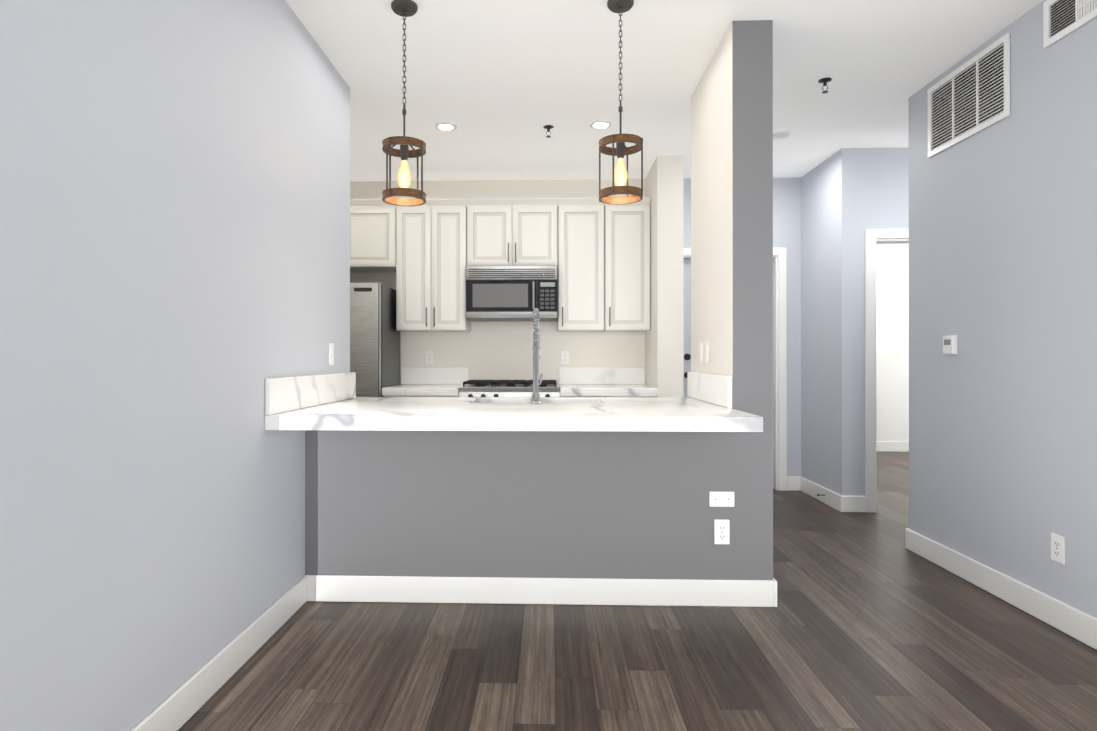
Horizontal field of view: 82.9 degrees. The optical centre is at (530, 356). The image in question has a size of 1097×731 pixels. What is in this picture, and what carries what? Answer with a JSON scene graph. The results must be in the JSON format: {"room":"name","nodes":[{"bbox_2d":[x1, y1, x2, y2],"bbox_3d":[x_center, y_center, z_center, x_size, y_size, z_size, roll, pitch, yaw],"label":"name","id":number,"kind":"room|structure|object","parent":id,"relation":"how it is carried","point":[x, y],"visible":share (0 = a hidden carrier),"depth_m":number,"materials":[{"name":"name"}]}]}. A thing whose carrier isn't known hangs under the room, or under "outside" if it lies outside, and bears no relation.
{"room":"empty living room","nodes":[
{"label":"empty living room","id":0,"kind":"room"},
{"bbox_2d":[0,0,349,730],"bbox_3d":[-1.206,-0.208,0.431,0.120,2.720,6.360,0,0,2],"label":"wall","id":1,"kind":"structure","parent":0,"point":[174,234],"depth_m":1.81,"materials":[{"name":"grey paint"}]},
{"bbox_2d":[131,576,306,730],"bbox_3d":[-1.149,1.090,0.088,0.015,0.122,5.685,0,0,2],"label":"baseboard","id":2,"kind":"structure","parent":1,"relation":"attached to","point":[182,705],"depth_m":2.17,"materials":[{"name":"white wood"}]},
{"bbox_2d":[265,372,355,414],"bbox_3d":[-1.052,0.166,3.086,0.020,0.149,1.120,0,0,2],"label":"backsplash","id":3,"kind":"structure","parent":1,"relation":"attached to","point":[284,394],"depth_m":2.91,"materials":[{"name":"stone"}]},
{"bbox_2d":[328,343,333,364],"bbox_3d":[-1.051,-0.011,3.287,0.011,0.115,0.070,0,0,2],"label":"light switch","id":4,"kind":"object","parent":1,"relation":"attached to","point":[330,353],"visible":1,"depth_m":3.27,"materials":[{"name":"white plastic"}]},
{"bbox_2d":[305,430,732,579],"bbox_3d":[-0.062,0.731,2.974,2.010,0.855,0.120,0,0,2],"label":"wall","id":5,"kind":"structure","parent":0,"point":[588,504],"depth_m":2.91,"materials":[{"name":"grey paint"}]},
{"bbox_2d":[305,575,773,606],"bbox_3d":[0.029,1.097,2.903,2.195,0.122,0.015,0,0,2],"label":"baseboard","id":6,"kind":"structure","parent":5,"relation":"attached to","point":[568,591],"depth_m":2.90,"materials":[{"name":"white wood"}]},
{"bbox_2d":[709,492,733,506],"bbox_3d":[0.890,0.663,2.881,0.115,0.070,0.007,0,0,2],"label":"outlet","id":7,"kind":"object","parent":5,"relation":"attached to","point":[721,499],"visible":1,"depth_m":2.88,"materials":[{"name":"white plastic"}]},
{"bbox_2d":[714,519,729,543],"bbox_3d":[0.890,0.815,2.880,0.070,0.115,0.007,0,0,2],"label":"outlet","id":8,"kind":"object","parent":5,"relation":"attached to","point":[721,531],"visible":1,"depth_m":2.88,"materials":[{"name":"white plastic"}]},
{"bbox_2d":[350,177,800,476],"bbox_3d":[0.148,-0.196,5.521,4.420,2.720,0.120,0,0,2],"label":"wall","id":9,"kind":"structure","parent":0,"point":[493,350],"depth_m":5.46,"materials":[{"name":"white paint"}]},
{"bbox_2d":[350,207,395,271],"bbox_3d":[-1.574,-0.996,5.334,0.910,0.500,0.361,0,0,2],"label":"upper cabinet","id":10,"kind":"object","parent":9,"relation":"attached to","point":[372,239],"visible":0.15,"depth_m":5.18,"materials":[{"name":"white wood"}]},
{"bbox_2d":[350,197,650,207],"bbox_3d":[-0.516,-1.278,5.311,3.026,0.062,0.342,0,0,2],"label":"crown molding","id":11,"kind":"structure","parent":10,"relation":"on","point":[481,202],"depth_m":5.15,"materials":[{"name":"white wood"}]},
{"bbox_2d":[425,351,432,363],"bbox_3d":[-0.892,0.009,5.489,0.070,0.115,0.007,0,0,2],"label":"electrical outlet","id":12,"kind":"object","parent":9,"relation":"attached to","point":[428,357],"visible":1,"depth_m":5.49,"materials":[{"name":"white plastic"}]},
{"bbox_2d":[396,207,470,331],"bbox_3d":[-0.821,-0.731,5.310,0.587,1.030,0.361,0,0,2],"label":"upper cabinet","id":13,"kind":"object","parent":9,"relation":"attached to","point":[431,253],"visible":0.98,"depth_m":5.16,"materials":[{"name":"white wood"}]},
{"bbox_2d":[401,367,468,383],"bbox_3d":[-0.841,0.172,5.479,0.600,0.149,0.020,0,0,2],"label":"backsplash","id":14,"kind":"structure","parent":9,"relation":"attached to","point":[434,375],"depth_m":5.47,"materials":[{"name":"stone"}]},
{"bbox_2d":[467,206,557,266],"bbox_3d":[-0.146,-0.996,5.290,0.754,0.500,0.361,0,0,2],"label":"upper cabinet","id":15,"kind":"object","parent":9,"relation":"attached to","point":[512,235],"visible":0.94,"depth_m":5.14,"materials":[{"name":"white wood"}]},
{"bbox_2d":[466,265,556,321],"bbox_3d":[-0.147,-0.525,5.251,0.750,0.433,0.436,0,0,2],"label":"microwave","id":16,"kind":"object","parent":15,"relation":"attached to","point":[507,293],"visible":0.98,"depth_m":5.07,"materials":[{"name":"grey metal"}]},
{"bbox_2d":[561,351,568,363],"bbox_3d":[0.305,0.009,5.451,0.070,0.115,0.007,0,0,2],"label":"electrical outlet","id":17,"kind":"object","parent":9,"relation":"attached to","point":[564,357],"visible":1,"depth_m":5.45,"materials":[{"name":"white plastic"}]},
{"bbox_2d":[558,206,603,331],"bbox_3d":[0.427,-0.731,5.271,0.382,1.030,0.361,0,0,2],"label":"upper cabinet","id":18,"kind":"object","parent":9,"relation":"attached to","point":[580,268],"visible":1,"depth_m":5.13,"materials":[{"name":"white wood"}]},
{"bbox_2d":[559,367,644,384],"bbox_3d":[0.627,0.172,5.433,0.750,0.149,0.020,0,0,2],"label":"backsplash","id":19,"kind":"structure","parent":9,"relation":"attached to","point":[604,375],"depth_m":5.42,"materials":[{"name":"stone"}]},
{"bbox_2d":[602,205,649,331],"bbox_3d":[0.809,-0.731,5.259,0.373,1.030,0.361,0,0,2],"label":"upper cabinet","id":20,"kind":"object","parent":9,"relation":"attached to","point":[626,268],"visible":0.98,"depth_m":5.11,"materials":[{"name":"white wood"}]},
{"bbox_2d":[684,259,773,487],"bbox_3d":[1.726,0.149,5.444,0.826,2.014,0.118,0,0,2],"label":"entry door","id":21,"kind":"structure","parent":9,"relation":"in","point":[687,315],"depth_m":5.48,"materials":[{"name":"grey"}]},
{"bbox_2d":[684,247,786,490],"bbox_3d":[1.727,0.109,5.462,1.000,2.110,0.138,0,0,2],"label":"door frame","id":22,"kind":"structure","parent":9,"relation":"attached to","point":[780,366],"depth_m":5.38,"materials":[{"name":"white wood"}]},
{"bbox_2d":[787,476,799,490],"bbox_3d":[2.283,1.103,5.384,0.113,0.122,0.015,0,0,2],"label":"baseboard","id":23,"kind":"structure","parent":9,"relation":"attached to","point":[793,483],"depth_m":5.38,"materials":[{"name":"white wood"}]},
{"bbox_2d":[178,452,1096,730],"bbox_3d":[1.613,1.207,2.461,8.100,0.100,11.200,0,0,2],"label":"floor","id":24,"kind":"structure","parent":0,"point":[870,622],"depth_m":2.36,"materials":[{"name":"brown wood"}]},
{"bbox_2d":[350,282,399,396],"bbox_3d":[-1.606,0.293,5.119,0.900,1.740,0.730,0,0,2],"label":"refrigerator","id":25,"kind":"object","parent":24,"relation":"on","point":[374,349],"visible":0.08,"depth_m":4.81,"materials":[{"name":"grey metal"}]},
{"bbox_2d":[383,395,458,396],"bbox_3d":[-0.851,0.726,5.160,0.597,0.875,0.656,0,0,2],"label":"base cabinet","id":26,"kind":"object","parent":24,"relation":"on","point":[421,396],"depth_m":4.87,"materials":[{"name":"white wood"}]},
{"bbox_2d":[382,384,467,395],"bbox_3d":[-0.851,0.277,5.165,0.600,0.060,0.648,0,0,2],"label":"countertop","id":27,"kind":"structure","parent":26,"relation":"on","point":[425,390],"depth_m":4.84,"materials":[{"name":"stone"}]},
{"bbox_2d":[459,380,559,396],"bbox_3d":[-0.156,0.682,5.095,0.786,0.962,0.686,0,0,2],"label":"range","id":28,"kind":"object","parent":24,"relation":"on","point":[502,388],"visible":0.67,"depth_m":4.86,"materials":[{"name":"silver metal"}]},
{"bbox_2d":[560,396,655,396],"bbox_3d":[0.617,0.726,5.114,0.748,0.875,0.656,0,0,2],"label":"base cabinet","id":29,"kind":"object","parent":24,"relation":"on","point":[607,396],"depth_m":4.82,"materials":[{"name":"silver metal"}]},
{"bbox_2d":[559,385,657,395],"bbox_3d":[0.617,0.277,5.119,0.750,0.060,0.648,0,0,2],"label":"countertop","id":30,"kind":"structure","parent":29,"relation":"on","point":[606,390],"depth_m":4.80,"materials":[{"name":"stone"}]},
{"bbox_2d":[285,0,1042,180],"bbox_3d":[1.613,-1.613,2.467,8.100,0.100,11.200,0,0,2],"label":"ceiling","id":31,"kind":"structure","parent":0,"point":[499,84],"depth_m":3.40,"materials":[{"name":"paint"}]},
{"bbox_2d":[382,0,425,205],"bbox_3d":[-0.561,-1.127,2.764,0.192,0.870,0.192,0,0,2],"label":"pendant light","id":32,"kind":"object","parent":31,"relation":"hanging from","point":[405,9],"visible":1,"depth_m":2.75,"materials":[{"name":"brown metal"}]},
{"bbox_2d":[435,122,456,130],"bbox_3d":[-0.571,-1.555,4.206,0.150,0.007,0.150,0,0,2],"label":"recessed light","id":33,"kind":"object","parent":31,"relation":"in","point":[444,126],"visible":1,"depth_m":4.20,"materials":[{"name":"white"}]},
{"bbox_2d":[543,125,553,137],"bbox_3d":[0.124,-1.524,4.214,0.070,0.068,0.070,0,0,2],"label":"sprinkler","id":34,"kind":"object","parent":31,"relation":"attached to","point":[548,127],"visible":1,"depth_m":4.21,"materials":[{"name":"grey metal"}]},
{"bbox_2d":[589,120,611,128],"bbox_3d":[0.474,-1.555,4.173,0.150,0.007,0.150,0,0,2],"label":"recessed light","id":35,"kind":"object","parent":31,"relation":"in","point":[601,124],"visible":1,"depth_m":4.16,"materials":[{"name":"white"}]},
{"bbox_2d":[599,0,642,204],"bbox_3d":[0.398,-1.127,2.734,0.192,0.870,0.192,0,0,2],"label":"pendant light","id":36,"kind":"object","parent":31,"relation":"hanging from","point":[621,150],"visible":1,"depth_m":2.72,"materials":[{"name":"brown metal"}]},
{"bbox_2d":[773,129,789,138],"bbox_3d":[1.741,-1.542,4.314,0.120,0.032,0.120,0,0,2],"label":"smoke detector","id":37,"kind":"object","parent":31,"relation":"attached to","point":[780,133],"visible":0.96,"depth_m":4.28,"materials":[{"name":"white plastic"}]},
{"bbox_2d":[818,77,831,93],"bbox_3d":[1.665,-1.526,3.506,0.070,0.068,0.070,0,0,2],"label":"sprinkler","id":38,"kind":"object","parent":31,"relation":"attached to","point":[824,81],"visible":1,"depth_m":3.50,"materials":[{"name":"grey metal"}]},
{"bbox_2d":[645,155,683,397],"bbox_3d":[1.095,-0.197,5.116,0.200,2.720,0.630,0,0,2],"label":"wall","id":39,"kind":"structure","parent":0,"point":[664,355],"depth_m":4.80,"materials":[{"name":"white paint"}]},
{"bbox_2d":[691,20,772,579],"bbox_3d":[1.047,-0.201,3.307,0.185,2.720,0.850,0,0,2],"label":"wall","id":40,"kind":"structure","parent":0,"point":[732,210],"depth_m":2.88,"materials":[{"name":"white paint"}]},
{"bbox_2d":[699,342,702,362],"bbox_3d":[0.953,-0.021,3.465,0.011,0.115,0.070,0,0,2],"label":"switch","id":41,"kind":"object","parent":40,"relation":"attached to","point":[701,350],"visible":1,"depth_m":3.45,"materials":[{"name":"white plastic"}]},
{"bbox_2d":[705,342,708,362],"bbox_3d":[0.949,-0.021,3.335,0.011,0.115,0.070,0,0,2],"label":"switch","id":42,"kind":"object","parent":40,"relation":"attached to","point":[706,352],"visible":0.98,"depth_m":3.32,"materials":[{"name":"white plastic"}]},
{"bbox_2d":[687,372,731,407],"bbox_3d":[0.942,0.167,3.309,0.020,0.149,0.850,0,0,2],"label":"backsplash","id":43,"kind":"structure","parent":40,"relation":"attached to","point":[716,389],"depth_m":3.18,"materials":[{"name":"stone"}]},
{"bbox_2d":[773,578,776,606],"bbox_3d":[1.146,1.098,3.293,0.015,0.122,0.865,0,0,2],"label":"baseboard","id":44,"kind":"structure","parent":40,"relation":"attached to","point":[775,592],"depth_m":2.86,"materials":[{"name":"white wood"}]},
{"bbox_2d":[858,148,873,495],"bbox_3d":[2.513,-0.198,4.697,0.120,2.720,0.120,0,0,2],"label":"wall","id":45,"kind":"structure","parent":0,"point":[865,188],"depth_m":4.64,"materials":[{"name":"grey paint"}]},
{"bbox_2d":[874,148,908,228],"bbox_3d":[2.983,-1.218,4.685,0.820,0.680,0.120,0,0,2],"label":"wall","id":46,"kind":"structure","parent":0,"point":[891,188],"depth_m":4.63,"materials":[{"name":"grey paint"}]},
{"bbox_2d":[865,229,908,512],"bbox_3d":[2.983,0.107,4.673,0.960,2.110,0.138,0,0,2],"label":"door frame","id":47,"kind":"structure","parent":46,"relation":"attached to","point":[873,237],"depth_m":4.62,"materials":[{"name":"white wood"}]},
{"bbox_2d":[876,243,908,441],"bbox_3d":[4.098,-0.190,7.709,3.100,2.720,0.120,0,0,2],"label":"wall","id":48,"kind":"structure","parent":0,"point":[892,335],"depth_m":7.64,"materials":[{"name":"white paint"}]},
{"bbox_2d":[877,442,908,451],"bbox_3d":[4.036,1.109,7.640,2.980,0.122,0.015,0,0,2],"label":"baseboard","id":49,"kind":"structure","parent":48,"relation":"attached to","point":[892,446],"depth_m":7.62,"materials":[{"name":"white wood"}]},
{"bbox_2d":[801,0,1096,617],"bbox_3d":[2.314,-0.203,2.482,0.140,2.720,10.680,0,0,2],"label":"wall","id":50,"kind":"structure","parent":0,"point":[1003,401],"depth_m":3.01,"materials":[{"name":"grey paint"}]},
{"bbox_2d":[800,476,842,511],"bbox_3d":[2.335,1.102,5.007,0.015,0.122,0.765,0,0,2],"label":"baseboard","id":51,"kind":"structure","parent":50,"relation":"attached to","point":[832,499],"depth_m":4.94,"materials":[{"name":"white wood"}]},
{"bbox_2d":[843,496,865,511],"bbox_3d":[2.420,1.101,4.629,0.178,0.122,0.015,0,0,2],"label":"baseboard","id":52,"kind":"structure","parent":50,"relation":"attached to","point":[854,503],"depth_m":4.62,"materials":[{"name":"white wood"}]},
{"bbox_2d":[943,335,956,354],"bbox_3d":[2.258,-0.061,3.344,0.024,0.104,0.094,0,0,2],"label":"thermostat","id":53,"kind":"object","parent":50,"relation":"attached to","point":[950,345],"visible":0.98,"depth_m":3.32,"materials":[{"name":"white plastic"}]},
{"bbox_2d":[928,33,1009,157],"bbox_3d":[2.261,-1.326,3.227,0.011,0.390,0.620,0,0,2],"label":"air vent","id":54,"kind":"object","parent":50,"relation":"in","point":[969,98],"visible":1,"depth_m":3.18,"materials":[{"name":"grey metal"}]},
{"bbox_2d":[905,528,1096,649],"bbox_3d":[2.173,1.091,0.450,0.015,0.122,6.615,0,0,2],"label":"baseboard","id":55,"kind":"structure","parent":50,"relation":"attached to","point":[1077,624],"depth_m":2.89,"materials":[{"name":"white wood"}]},
{"bbox_2d":[1051,533,1064,563],"bbox_3d":[2.245,0.818,2.642,0.007,0.115,0.070,0,0,2],"label":"electrical outlet","id":56,"kind":"object","parent":50,"relation":"attached to","point":[1057,548],"visible":1,"depth_m":2.63,"materials":[{"name":"white plastic"}]},
{"bbox_2d":[1043,0,1096,48],"bbox_3d":[2.240,-1.443,2.553,0.011,0.200,0.310,0,0,2],"label":"air vent","id":57,"kind":"object","parent":50,"relation":"in","point":[1062,19],"visible":1,"depth_m":2.61,"materials":[{"name":"grey metal"}]},
{"bbox_3d":[-0.699,0.732,3.377,0.700,0.855,0.642,0,0,2],"label":"base cabinet","id":58,"kind":"object","parent":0,"visible":0},
{"bbox_2d":[265,397,762,431],"bbox_3d":[-0.059,0.272,3.095,2.005,0.060,1.200,0,0,2],"label":"countertop","id":59,"kind":"structure","parent":58,"relation":"on","point":[653,414],"depth_m":2.52,"materials":[{"name":"stone"}]},
{"bbox_2d":[531,308,542,403],"bbox_3d":[0.035,-0.005,3.225,0.063,0.492,0.219,0,0,2],"label":"faucet","id":60,"kind":"object","parent":59,"relation":"on","point":[536,357],"visible":1,"depth_m":3.13,"materials":[{"name":"silver metal"}]}
]}

